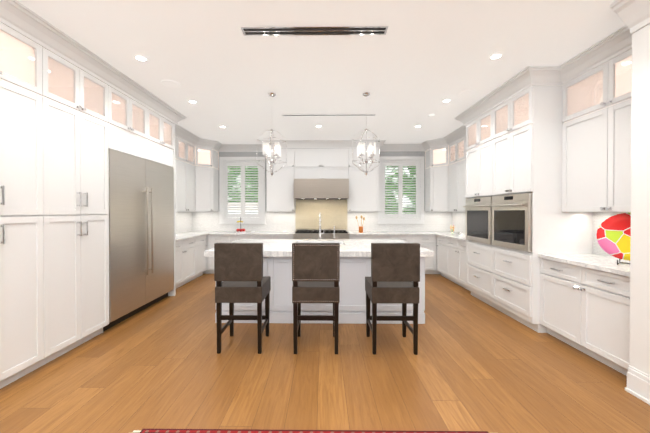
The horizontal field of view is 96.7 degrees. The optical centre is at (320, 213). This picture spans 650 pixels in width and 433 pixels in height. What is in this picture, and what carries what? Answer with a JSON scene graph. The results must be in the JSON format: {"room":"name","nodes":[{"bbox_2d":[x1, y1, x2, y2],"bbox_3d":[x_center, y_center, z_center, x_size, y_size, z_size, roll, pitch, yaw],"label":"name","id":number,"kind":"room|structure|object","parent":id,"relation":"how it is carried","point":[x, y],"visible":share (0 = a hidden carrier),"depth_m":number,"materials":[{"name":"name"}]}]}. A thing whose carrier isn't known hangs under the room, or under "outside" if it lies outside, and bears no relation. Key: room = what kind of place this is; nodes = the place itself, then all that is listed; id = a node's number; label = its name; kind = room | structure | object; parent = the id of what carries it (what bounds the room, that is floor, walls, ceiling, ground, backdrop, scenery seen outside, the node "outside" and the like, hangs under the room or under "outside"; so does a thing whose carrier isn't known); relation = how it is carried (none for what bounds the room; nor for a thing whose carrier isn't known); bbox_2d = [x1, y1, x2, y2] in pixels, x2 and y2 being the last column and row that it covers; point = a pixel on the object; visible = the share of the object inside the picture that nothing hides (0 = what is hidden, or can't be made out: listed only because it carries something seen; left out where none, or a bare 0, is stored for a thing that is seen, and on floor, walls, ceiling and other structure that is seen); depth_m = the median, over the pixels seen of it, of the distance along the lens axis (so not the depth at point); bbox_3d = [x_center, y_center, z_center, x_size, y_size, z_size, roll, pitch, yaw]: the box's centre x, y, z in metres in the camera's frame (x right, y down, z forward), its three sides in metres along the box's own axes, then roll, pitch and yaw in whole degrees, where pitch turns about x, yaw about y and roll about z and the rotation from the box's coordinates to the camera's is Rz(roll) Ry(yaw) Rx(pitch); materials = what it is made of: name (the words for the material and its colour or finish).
{"room":"kitchen","nodes":[
{"label":"kitchen","id":0,"kind":"room"},
{"bbox_2d":[176,212,191,233],"bbox_3d":[-3.321,-0.117,2.054,0.200,3.060,10.200,0,0,1],"label":"wall","id":1,"kind":"structure","parent":0,"point":[183,222],"depth_m":6.71,"materials":[{"name":"tile"}]},
{"bbox_2d":[112,122,175,169],"bbox_3d":[-2.836,-0.923,4.125,0.723,0.307,1.462,0,0,1],"label":"upper cabinet","id":2,"kind":"object","parent":1,"relation":"attached to","point":[124,140],"depth_m":4.00,"materials":[{"name":"white wood"}]},
{"bbox_2d":[174,154,179,213],"bbox_3d":[-3.001,-0.575,5.326,0.368,1.095,0.850,0,0,1],"label":"upper cabinet","id":3,"kind":"object","parent":1,"relation":"attached to","point":[176,172],"depth_m":5.70,"materials":[{"name":"white wood"}]},
{"bbox_2d":[180,158,194,211],"bbox_3d":[-2.993,-0.580,6.062,0.368,1.095,0.850,0,0,1],"label":"upper cabinet","id":4,"kind":"object","parent":1,"relation":"attached to","point":[187,168],"depth_m":6.12,"materials":[{"name":"white wood"}]},
{"bbox_2d":[195,146,212,164],"bbox_3d":[-2.661,-1.320,6.628,0.288,0.378,0.288,0,0,1],"label":"upper cabinet","id":5,"kind":"object","parent":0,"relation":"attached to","point":[201,153],"depth_m":6.76,"materials":[{"name":"white wood"}]},
{"bbox_2d":[2,0,630,143],"bbox_3d":[0.229,-1.697,2.007,8.900,0.100,10.600,0,0,1],"label":"ceiling","id":6,"kind":"structure","parent":0,"point":[416,64],"depth_m":3.01,"materials":[{"name":"paint"}]},
{"bbox_2d":[0,0,186,127],"bbox_3d":[-2.408,-1.570,3.009,0.143,0.164,4.027,0,0,1],"label":"crown molding","id":7,"kind":"structure","parent":6,"relation":"attached to","point":[20,18],"depth_m":2.84,"materials":[{"name":"white wood"}]},
{"bbox_2d":[134,55,147,61],"bbox_3d":[-1.910,-1.650,3.079,0.124,0.006,0.124,0,0,1],"label":"recessed light","id":8,"kind":"object","parent":6,"relation":"in","point":[140,58],"visible":1,"depth_m":3.08,"materials":[{"name":"paint"}]},
{"bbox_2d":[161,80,180,87],"bbox_3d":[-1.914,-1.654,3.700,0.230,0.005,0.230,0,0,1],"label":"ceiling speaker","id":9,"kind":"object","parent":6,"relation":"attached to","point":[170,83],"visible":1,"depth_m":3.68,"materials":[{"name":"paint"}]},
{"bbox_2d":[257,92,286,174],"bbox_3d":[-0.670,-1.087,4.020,0.302,1.144,0.302,0,0,29],"label":"pendant light","id":10,"kind":"object","parent":6,"relation":"hanging from","point":[277,150],"visible":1,"depth_m":4.00,"materials":[{"name":"silver metal"}]},
{"bbox_2d":[240,26,388,35],"bbox_3d":[-0.050,-1.646,2.610,1.310,0.007,0.120,0,0,1],"label":"ceiling vent","id":11,"kind":"object","parent":6,"relation":"in","point":[319,30],"visible":1,"depth_m":2.60,"materials":[{"name":"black metal"}]},
{"bbox_2d":[260,140,387,147],"bbox_3d":[0.058,-1.594,6.681,2.900,0.164,0.157,0,0,1],"label":"crown molding","id":12,"kind":"structure","parent":6,"relation":"attached to","point":[290,143],"depth_m":6.67,"materials":[{"name":"white wood"}]},
{"bbox_2d":[282,114,375,115],"bbox_3d":[0.149,-1.661,4.893,1.580,0.007,0.050,0,0,1],"label":"ceiling vent","id":13,"kind":"object","parent":6,"relation":"in","point":[335,115],"visible":1,"depth_m":4.90,"materials":[{"name":"silver metal"}]},
{"bbox_2d":[352,92,379,175],"bbox_3d":[0.640,-1.087,4.006,0.302,1.144,0.302,0,0,29],"label":"pendant light","id":14,"kind":"object","parent":6,"relation":"hanging from","point":[360,154],"visible":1,"depth_m":3.98,"materials":[{"name":"silver metal"}]},
{"bbox_2d":[489,53,502,59],"bbox_3d":[1.850,-1.649,3.040,0.124,0.006,0.124,0,0,1],"label":"recessed light","id":15,"kind":"object","parent":6,"relation":"in","point":[496,56],"visible":1,"depth_m":3.04,"materials":[{"name":"paint"}]},
{"bbox_2d":[454,66,543,127],"bbox_3d":[2.415,-1.578,4.155,0.137,0.164,1.834,0,0,1],"label":"crown molding","id":16,"kind":"structure","parent":6,"relation":"attached to","point":[529,76],"depth_m":3.76,"materials":[{"name":"white wood"}]},
{"bbox_2d":[192,145,451,231],"bbox_3d":[0.033,-0.151,7.219,6.800,3.060,0.200,0,0,1],"label":"wall","id":17,"kind":"structure","parent":0,"point":[335,213],"depth_m":7.12,"materials":[{"name":"tile"}]},
{"bbox_2d":[175,124,223,151],"bbox_3d":[-2.597,-1.589,5.944,0.422,0.164,2.108,0,0,1],"label":"crown molding","id":18,"kind":"structure","parent":17,"relation":"attached to","point":[182,133],"depth_m":6.42,"materials":[{"name":"white wood"}]},
{"bbox_2d":[194,161,218,211],"bbox_3d":[-2.840,-0.585,6.815,0.658,1.095,0.658,0,0,1],"label":"upper cabinet","id":19,"kind":"object","parent":17,"relation":"attached to","point":[206,175],"depth_m":6.67,"materials":[{"name":"white wood"}]},
{"bbox_2d":[219,157,265,223],"bbox_3d":[-1.917,-0.566,7.219,1.150,1.650,0.235,0,0,1],"label":"window","id":20,"kind":"structure","parent":17,"relation":"in","point":[225,217],"depth_m":7.15,"materials":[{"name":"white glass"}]},
{"bbox_2d":[224,144,271,151],"bbox_3d":[-1.881,-1.597,7.059,1.255,0.164,0.139,0,0,1],"label":"crown molding","id":21,"kind":"structure","parent":17,"relation":"attached to","point":[227,147],"depth_m":7.07,"materials":[{"name":"white wood"}]},
{"bbox_2d":[266,149,295,211],"bbox_3d":[-0.928,-0.776,6.939,0.653,1.476,0.368,0,0,1],"label":"upper cabinet","id":22,"kind":"object","parent":17,"relation":"attached to","point":[280,185],"depth_m":6.76,"materials":[{"name":"white wood"}]},
{"bbox_2d":[293,149,348,180],"bbox_3d":[0.030,-1.151,6.927,1.368,0.726,0.368,0,0,1],"label":"upper cabinet","id":23,"kind":"object","parent":17,"relation":"attached to","point":[335,163],"depth_m":6.75,"materials":[{"name":"white wood"}]},
{"bbox_2d":[294,179,348,199],"bbox_3d":[0.029,-0.557,6.811,1.250,0.453,0.608,0,0,1],"label":"range hood","id":24,"kind":"object","parent":17,"relation":"attached to","point":[321,189],"visible":1,"depth_m":6.52,"materials":[{"name":"silver metal"}]},
{"bbox_2d":[347,149,378,211],"bbox_3d":[1.019,-0.776,6.919,0.713,1.476,0.368,0,0,1],"label":"upper cabinet","id":25,"kind":"object","parent":17,"relation":"attached to","point":[363,189],"depth_m":6.74,"materials":[{"name":"white wood"}]},
{"bbox_2d":[380,144,419,151],"bbox_3d":[1.974,-1.596,7.019,1.195,0.164,0.139,0,0,1],"label":"crown molding","id":26,"kind":"structure","parent":17,"relation":"attached to","point":[391,147],"depth_m":7.04,"materials":[{"name":"white wood"}]},
{"bbox_2d":[377,156,424,223],"bbox_3d":[1.983,-0.566,7.178,1.150,1.650,0.235,0,0,1],"label":"window","id":27,"kind":"structure","parent":17,"relation":"in","point":[400,162],"depth_m":7.11,"materials":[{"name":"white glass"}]},
{"bbox_2d":[420,116,480,150],"bbox_3d":[2.637,-1.589,5.939,0.422,0.164,2.008,0,0,1],"label":"crown molding","id":28,"kind":"structure","parent":17,"relation":"attached to","point":[459,133],"depth_m":6.41,"materials":[{"name":"white wood"}]},
{"bbox_2d":[0,274,649,432],"bbox_3d":[0.229,1.463,2.027,8.900,0.100,10.600,0,0,1],"label":"floor","id":29,"kind":"structure","parent":0,"point":[475,364],"depth_m":2.45,"materials":[{"name":"brown wood"}]},
{"bbox_2d":[0,70,51,388],"bbox_3d":[-2.849,0.155,2.196,0.738,2.515,0.904,0,0,1],"label":"tall cabinet","id":30,"kind":"object","parent":29,"relation":"on","point":[25,107],"depth_m":2.44,"materials":[{"name":"white wood"}]},
{"bbox_2d":[52,94,111,359],"bbox_3d":[-2.841,0.150,2.968,0.738,2.515,0.867,0,0,1],"label":"tall cabinet","id":31,"kind":"object","parent":29,"relation":"on","point":[65,125],"depth_m":2.96,"materials":[{"name":"white wood"}]},
{"bbox_2d":[103,149,173,331],"bbox_3d":[-2.780,0.318,4.133,0.788,2.163,1.452,0,0,1],"label":"fridge","id":32,"kind":"object","parent":29,"relation":"on","point":[141,234],"visible":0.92,"depth_m":3.92,"materials":[{"name":"silver metal"}]},
{"bbox_2d":[168,238,199,295],"bbox_3d":[-2.874,0.946,5.467,0.618,0.890,1.114,0,0,1],"label":"base cabinet","id":33,"kind":"object","parent":29,"relation":"on","point":[186,253],"depth_m":5.56,"materials":[{"name":"white wood"}]},
{"bbox_2d":[174,234,203,241],"bbox_3d":[-2.857,0.480,5.702,0.648,0.040,1.591,0,0,1],"label":"countertop","id":34,"kind":"structure","parent":33,"relation":"on","point":[177,237],"depth_m":5.72,"materials":[{"name":"white stone"}]},
{"bbox_2d":[200,234,207,275],"bbox_3d":[-2.867,0.941,6.205,0.618,0.890,0.591,0,0,1],"label":"base cabinet","id":35,"kind":"object","parent":29,"relation":"on","point":[203,245],"depth_m":6.31,"materials":[{"name":"white wood"}]},
{"bbox_2d":[203,237,208,273],"bbox_3d":[-2.829,0.937,6.845,0.680,0.890,0.618,0,0,1],"label":"base cabinet","id":36,"kind":"object","parent":29,"relation":"on","point":[207,238],"depth_m":6.55,"materials":[{"name":"white wood"}]},
{"bbox_2d":[209,237,232,273],"bbox_3d":[-2.269,0.937,6.839,0.550,0.890,0.618,0,0,1],"label":"base cabinet","id":37,"kind":"object","parent":29,"relation":"on","point":[212,240],"depth_m":6.54,"materials":[{"name":"white wood"}]},
{"bbox_2d":[206,233,292,236],"bbox_3d":[-1.884,0.472,6.817,2.571,0.040,0.648,0,0,1],"label":"countertop","id":38,"kind":"structure","parent":37,"relation":"on","point":[209,234],"depth_m":6.51,"materials":[{"name":"white stone"}]},
{"bbox_2d":[236,218,244,232],"bbox_3d":[-1.871,0.275,6.812,0.250,0.352,0.250,0,0,1],"label":"fruit stand","id":39,"kind":"object","parent":38,"relation":"on","point":[240,230],"visible":1,"depth_m":6.76,"materials":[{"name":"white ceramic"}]},
{"bbox_2d":[214,243,270,353],"bbox_3d":[-0.810,0.851,3.102,0.470,1.110,0.495,0,0,1],"label":"stool","id":40,"kind":"object","parent":29,"relation":"on","point":[238,269],"visible":1,"depth_m":2.87,"materials":[{"name":"brown wood"}]},
{"bbox_2d":[233,237,252,240],"bbox_3d":[-1.801,0.937,6.835,0.614,0.890,0.618,0,0,1],"label":"base cabinet","id":41,"kind":"object","parent":29,"relation":"on","point":[234,238],"depth_m":6.53,"materials":[{"name":"white wood"}]},
{"bbox_2d":[253,237,276,238],"bbox_3d":[-1.311,0.937,6.829,0.594,0.890,0.618,0,0,1],"label":"base cabinet","id":42,"kind":"object","parent":29,"relation":"on","point":[253,237],"depth_m":6.53,"materials":[{"name":"white wood"}]},
{"bbox_2d":[277,237,292,238],"bbox_3d":[-0.863,0.937,6.825,0.530,0.890,0.618,0,0,1],"label":"base cabinet","id":43,"kind":"object","parent":29,"relation":"on","point":[277,237],"depth_m":6.52,"materials":[{"name":"white wood"}]},
{"bbox_2d":[133,429,487,432],"bbox_3d":[-0.043,1.411,1.400,2.380,0.011,0.940,0,0,1],"label":"rug","id":44,"kind":"object","parent":29,"relation":"on","point":[242,431],"visible":0.95,"depth_m":1.86,"materials":[{"name":"fabric"}]},
{"bbox_2d":[292,243,339,353],"bbox_3d":[-0.040,0.851,3.090,0.470,1.110,0.502,0,0,1],"label":"stool","id":45,"kind":"object","parent":29,"relation":"on","point":[315,272],"visible":1,"depth_m":2.85,"materials":[{"name":"brown wood"}]},
{"bbox_2d":[215,259,424,323],"bbox_3d":[0.003,0.968,4.378,2.676,0.860,1.418,0,0,1],"label":"kitchen island","id":46,"kind":"object","parent":29,"relation":"on","point":[355,262],"depth_m":3.67,"materials":[{"name":"paint"}]},
{"bbox_2d":[232,239,263,242],"bbox_3d":[-0.010,0.502,4.574,2.860,0.070,0.460,0,0,1],"label":"island countertop","id":47,"kind":"structure","parent":46,"relation":"on","point":[240,240],"depth_m":4.76,"materials":[{"name":"white stone"}]},
{"bbox_2d":[204,243,433,258],"bbox_3d":[-0.016,0.506,3.969,2.860,0.070,0.750,0,0,1],"label":"island countertop","id":48,"kind":"structure","parent":46,"relation":"on","point":[270,250],"depth_m":3.66,"materials":[{"name":"white stone"}]},
{"bbox_2d":[264,239,403,242],"bbox_3d":[-0.005,0.499,4.974,2.860,0.070,0.340,0,0,1],"label":"island countertop","id":49,"kind":"structure","parent":46,"relation":"on","point":[265,240],"depth_m":4.81,"materials":[{"name":"white stone"}]},
{"bbox_2d":[318,212,323,239],"bbox_3d":[0.023,0.223,4.878,0.104,0.480,0.184,0,0,1],"label":"faucet","id":50,"kind":"object","parent":49,"relation":"on","point":[320,238],"visible":1,"depth_m":4.93,"materials":[{"name":"silver metal"}]},
{"bbox_2d":[293,229,348,238],"bbox_3d":[0.028,0.888,6.720,1.240,0.990,0.672,0,0,1],"label":"range","id":51,"kind":"object","parent":29,"relation":"on","point":[314,234],"visible":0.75,"depth_m":6.43,"materials":[{"name":"silver metal"}]},
{"bbox_2d":[349,237,372,238],"bbox_3d":[0.921,0.938,6.806,0.530,0.890,0.618,0,0,1],"label":"base cabinet","id":52,"kind":"object","parent":29,"relation":"on","point":[349,237],"depth_m":6.50,"materials":[{"name":"white wood"}]},
{"bbox_2d":[373,237,396,238],"bbox_3d":[1.369,0.938,6.801,0.594,0.890,0.618,0,0,1],"label":"base cabinet","id":53,"kind":"object","parent":29,"relation":"on","point":[373,237],"depth_m":6.50,"materials":[{"name":"white wood"}]},
{"bbox_2d":[365,243,419,354],"bbox_3d":[0.750,0.851,3.085,0.470,1.110,0.495,0,0,1],"label":"stool","id":54,"kind":"object","parent":29,"relation":"on","point":[395,274],"visible":1,"depth_m":2.85,"materials":[{"name":"brown leather"}]},
{"bbox_2d":[397,237,416,242],"bbox_3d":[1.859,0.938,6.796,0.614,0.890,0.618,0,0,1],"label":"base cabinet","id":55,"kind":"object","parent":29,"relation":"on","point":[408,239],"depth_m":6.49,"materials":[{"name":"white wood"}]},
{"bbox_2d":[417,237,436,273],"bbox_3d":[2.327,0.938,6.791,0.550,0.890,0.618,0,0,1],"label":"base cabinet","id":56,"kind":"object","parent":29,"relation":"on","point":[430,243],"depth_m":6.49,"materials":[{"name":"white wood"}]},
{"bbox_2d":[349,233,463,236],"bbox_3d":[1.941,0.473,6.777,2.571,0.040,0.648,0,0,1],"label":"countertop","id":57,"kind":"structure","parent":56,"relation":"on","point":[350,234],"depth_m":6.48,"materials":[{"name":"white stone"}]},
{"bbox_2d":[356,215,364,232],"bbox_3d":[0.946,0.249,6.771,0.226,0.405,0.125,0,0,1],"label":"utensil crock","id":58,"kind":"object","parent":57,"relation":"on","point":[361,229],"visible":1,"depth_m":6.74,"materials":[{"name":"orange metal"}]},
{"bbox_2d":[436,237,443,276],"bbox_3d":[2.911,0.942,6.164,0.618,0.890,0.551,0,0,1],"label":"base cabinet","id":59,"kind":"object","parent":29,"relation":"on","point":[440,240],"depth_m":6.27,"materials":[{"name":"white wood"}]},
{"bbox_2d":[444,237,455,282],"bbox_3d":[2.906,0.945,5.696,0.618,0.890,0.614,0,0,1],"label":"base cabinet","id":60,"kind":"object","parent":29,"relation":"on","point":[449,245],"depth_m":5.80,"materials":[{"name":"white wood"}]},
{"bbox_2d":[456,241,463,287],"bbox_3d":[2.901,0.948,5.225,0.618,0.890,0.556,0,0,1],"label":"base cabinet","id":61,"kind":"object","parent":29,"relation":"on","point":[459,244],"depth_m":5.38,"materials":[{"name":"white wood"}]},
{"bbox_2d":[464,237,535,305],"bbox_3d":[2.845,0.927,4.585,0.718,0.940,0.838,0,0,1],"label":"base cabinet","id":62,"kind":"object","parent":29,"relation":"on","point":[477,255],"depth_m":4.55,"materials":[{"name":"white wood"}]},
{"bbox_2d":[436,234,464,240],"bbox_3d":[2.891,0.480,5.691,0.648,0.040,1.493,0,0,1],"label":"countertop","id":63,"kind":"structure","parent":62,"relation":"on","point":[455,237],"depth_m":5.80,"materials":[{"name":"white stone"}]},
{"bbox_2d":[450,225,454,233],"bbox_3d":[2.904,0.355,6.356,0.070,0.198,0.172,0,0,1],"label":"rooster figurine","id":64,"kind":"object","parent":63,"relation":"on","point":[452,228],"visible":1,"depth_m":6.31,"materials":[{"name":"ceramic"}]},
{"bbox_2d":[492,245,587,332],"bbox_3d":[2.836,0.933,3.747,0.718,0.940,0.838,0,0,1],"label":"base cabinet","id":65,"kind":"object","parent":29,"relation":"on","point":[517,275],"depth_m":3.56,"materials":[{"name":"white wood"}]},
{"bbox_2d":[544,261,571,345],"bbox_3d":[2.879,0.962,3.085,0.618,0.890,0.600,0,0,1],"label":"base cabinet","id":66,"kind":"object","parent":29,"relation":"on","point":[557,275],"depth_m":3.13,"materials":[{"name":"white wood"}]},
{"bbox_2d":[572,265,629,375],"bbox_3d":[2.874,0.965,2.599,0.618,0.890,0.601,0,0,1],"label":"base cabinet","id":67,"kind":"object","parent":29,"relation":"on","point":[600,301],"depth_m":2.63,"materials":[{"name":"white wood"}]},
{"bbox_2d":[540,253,629,276],"bbox_3d":[2.861,0.498,2.839,0.648,0.040,1.087,0,0,1],"label":"countertop","id":68,"kind":"structure","parent":67,"relation":"on","point":[585,260],"depth_m":2.91,"materials":[{"name":"white stone"}]},
{"bbox_3d":[2.880,0.378,2.687,0.293,0.201,0.279,0,0,1],"label":"plate stand","id":69,"kind":"object","parent":67,"relation":"on","visible":0},
{"bbox_2d":[596,213,630,260],"bbox_3d":[2.874,0.214,2.681,0.306,0.439,0.357,0,0,1],"label":"plate","id":70,"kind":"object","parent":69,"relation":"on","point":[613,234],"visible":0.65,"depth_m":2.75,"materials":[{"name":"multicoloured ceramic"}]},
{"bbox_2d":[429,145,448,164],"bbox_3d":[2.715,-1.320,6.571,0.288,0.378,0.288,0,0,1],"label":"upper cabinet","id":71,"kind":"object","parent":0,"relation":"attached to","point":[441,153],"depth_m":6.79,"materials":[{"name":"white wood"}]},
{"bbox_2d":[452,212,630,256],"bbox_3d":[3.307,-0.134,4.685,0.200,3.060,4.800,0,0,1],"label":"wall","id":72,"kind":"structure","parent":0,"point":[458,220],"depth_m":3.35,"materials":[{"name":"tile"}]},
{"bbox_2d":[425,161,448,211],"bbox_3d":[2.898,-0.585,6.755,0.658,1.095,0.658,0,0,1],"label":"upper cabinet","id":73,"kind":"object","parent":72,"relation":"attached to","point":[437,174],"depth_m":6.62,"materials":[{"name":"white wood"}]},
{"bbox_2d":[448,161,451,211],"bbox_3d":[3.037,-0.581,6.209,0.368,1.095,0.429,0,0,1],"label":"upper cabinet","id":74,"kind":"object","parent":72,"relation":"attached to","point":[450,162],"depth_m":6.34,"materials":[{"name":"white wood"}]},
{"bbox_2d":[452,157,463,211],"bbox_3d":[3.033,-0.579,5.866,0.368,1.095,0.486,0,0,1],"label":"upper cabinet","id":75,"kind":"object","parent":72,"relation":"attached to","point":[458,165],"depth_m":5.97,"materials":[{"name":"white wood"}]},
{"bbox_2d":[464,141,478,200],"bbox_3d":[2.846,-0.686,4.712,0.718,0.865,0.447,0,0,1],"label":"upper cabinet","id":76,"kind":"object","parent":72,"relation":"attached to","point":[469,150],"depth_m":4.80,"materials":[{"name":"white wood"}]},
{"bbox_2d":[476,137,487,196],"bbox_3d":[2.842,-0.684,4.351,0.718,0.865,0.504,0,0,1],"label":"upper cabinet","id":77,"kind":"object","parent":72,"relation":"attached to","point":[481,146],"depth_m":4.44,"materials":[{"name":"white wood"}]},
{"bbox_2d":[488,129,503,196],"bbox_3d":[2.838,-0.681,3.961,0.718,0.865,0.504,0,0,1],"label":"upper cabinet","id":78,"kind":"object","parent":72,"relation":"attached to","point":[496,142],"depth_m":4.08,"materials":[{"name":"white wood"}]},
{"bbox_2d":[463,196,491,244],"bbox_3d":[2.789,0.102,4.546,0.772,0.696,0.744,0,0,1],"label":"oven","id":79,"kind":"object","parent":78,"relation":"in","point":[478,219],"visible":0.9,"depth_m":4.48,"materials":[{"name":"silver metal"}]},
{"bbox_2d":[504,117,559,196],"bbox_3d":[2.834,-0.679,3.599,0.718,0.865,0.447,0,0,1],"label":"upper cabinet","id":80,"kind":"object","parent":72,"relation":"attached to","point":[532,146],"depth_m":3.38,"materials":[{"name":"white wood"}]},
{"bbox_2d":[489,193,531,251],"bbox_3d":[2.781,0.107,3.778,0.772,0.696,0.744,0,0,1],"label":"oven","id":81,"kind":"object","parent":80,"relation":"in","point":[512,221],"visible":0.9,"depth_m":3.68,"materials":[{"name":"silver metal"}]},
{"bbox_2d":[560,101,599,212],"bbox_3d":[3.004,-0.561,3.074,0.368,1.095,0.600,0,0,1],"label":"upper cabinet","id":82,"kind":"object","parent":72,"relation":"attached to","point":[562,154],"depth_m":3.14,"materials":[{"name":"white wood"}]},
{"bbox_2d":[600,89,631,211],"bbox_3d":[2.999,-0.557,2.587,0.368,1.095,0.601,0,0,1],"label":"upper cabinet","id":83,"kind":"object","parent":72,"relation":"attached to","point":[615,112],"depth_m":2.76,"materials":[{"name":"white wood"}]},
{"bbox_2d":[630,24,649,374],"bbox_3d":[3.423,-0.118,2.208,1.915,3.060,0.150,0,0,1],"label":"wall","id":84,"kind":"structure","parent":0,"point":[640,254],"depth_m":2.22,"materials":[{"name":"paint"}]},
{"bbox_2d":[548,25,631,84],"bbox_3d":[2.747,-1.569,2.825,0.136,0.164,1.086,0,0,1],"label":"crown molding","id":85,"kind":"structure","parent":84,"relation":"attached to","point":[617,43],"depth_m":2.91,"materials":[{"name":"white wood"}]},
{"bbox_2d":[610,0,649,33],"bbox_3d":[3.234,-1.532,2.113,1.891,0.229,0.326,0,0,1],"label":"crown molding","id":86,"kind":"structure","parent":84,"relation":"attached to","point":[634,15],"depth_m":2.21,"materials":[{"name":"white wood"}]},
{"bbox_2d":[625,365,649,404],"bbox_3d":[3.301,1.312,2.199,1.760,0.200,0.190,0,0,1],"label":"baseboard","id":87,"kind":"structure","parent":84,"relation":"attached to","point":[638,383],"depth_m":2.21,"materials":[{"name":"white wood"}]},
{"label":"outside","id":88,"kind":"structure","parent":0,"visible":0},
{"bbox_2d":[228,166,415,213],"bbox_3d":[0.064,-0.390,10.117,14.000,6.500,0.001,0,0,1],"label":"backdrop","id":89,"kind":"structure","parent":88,"point":[385,188],"depth_m":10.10,"materials":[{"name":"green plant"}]}
]}

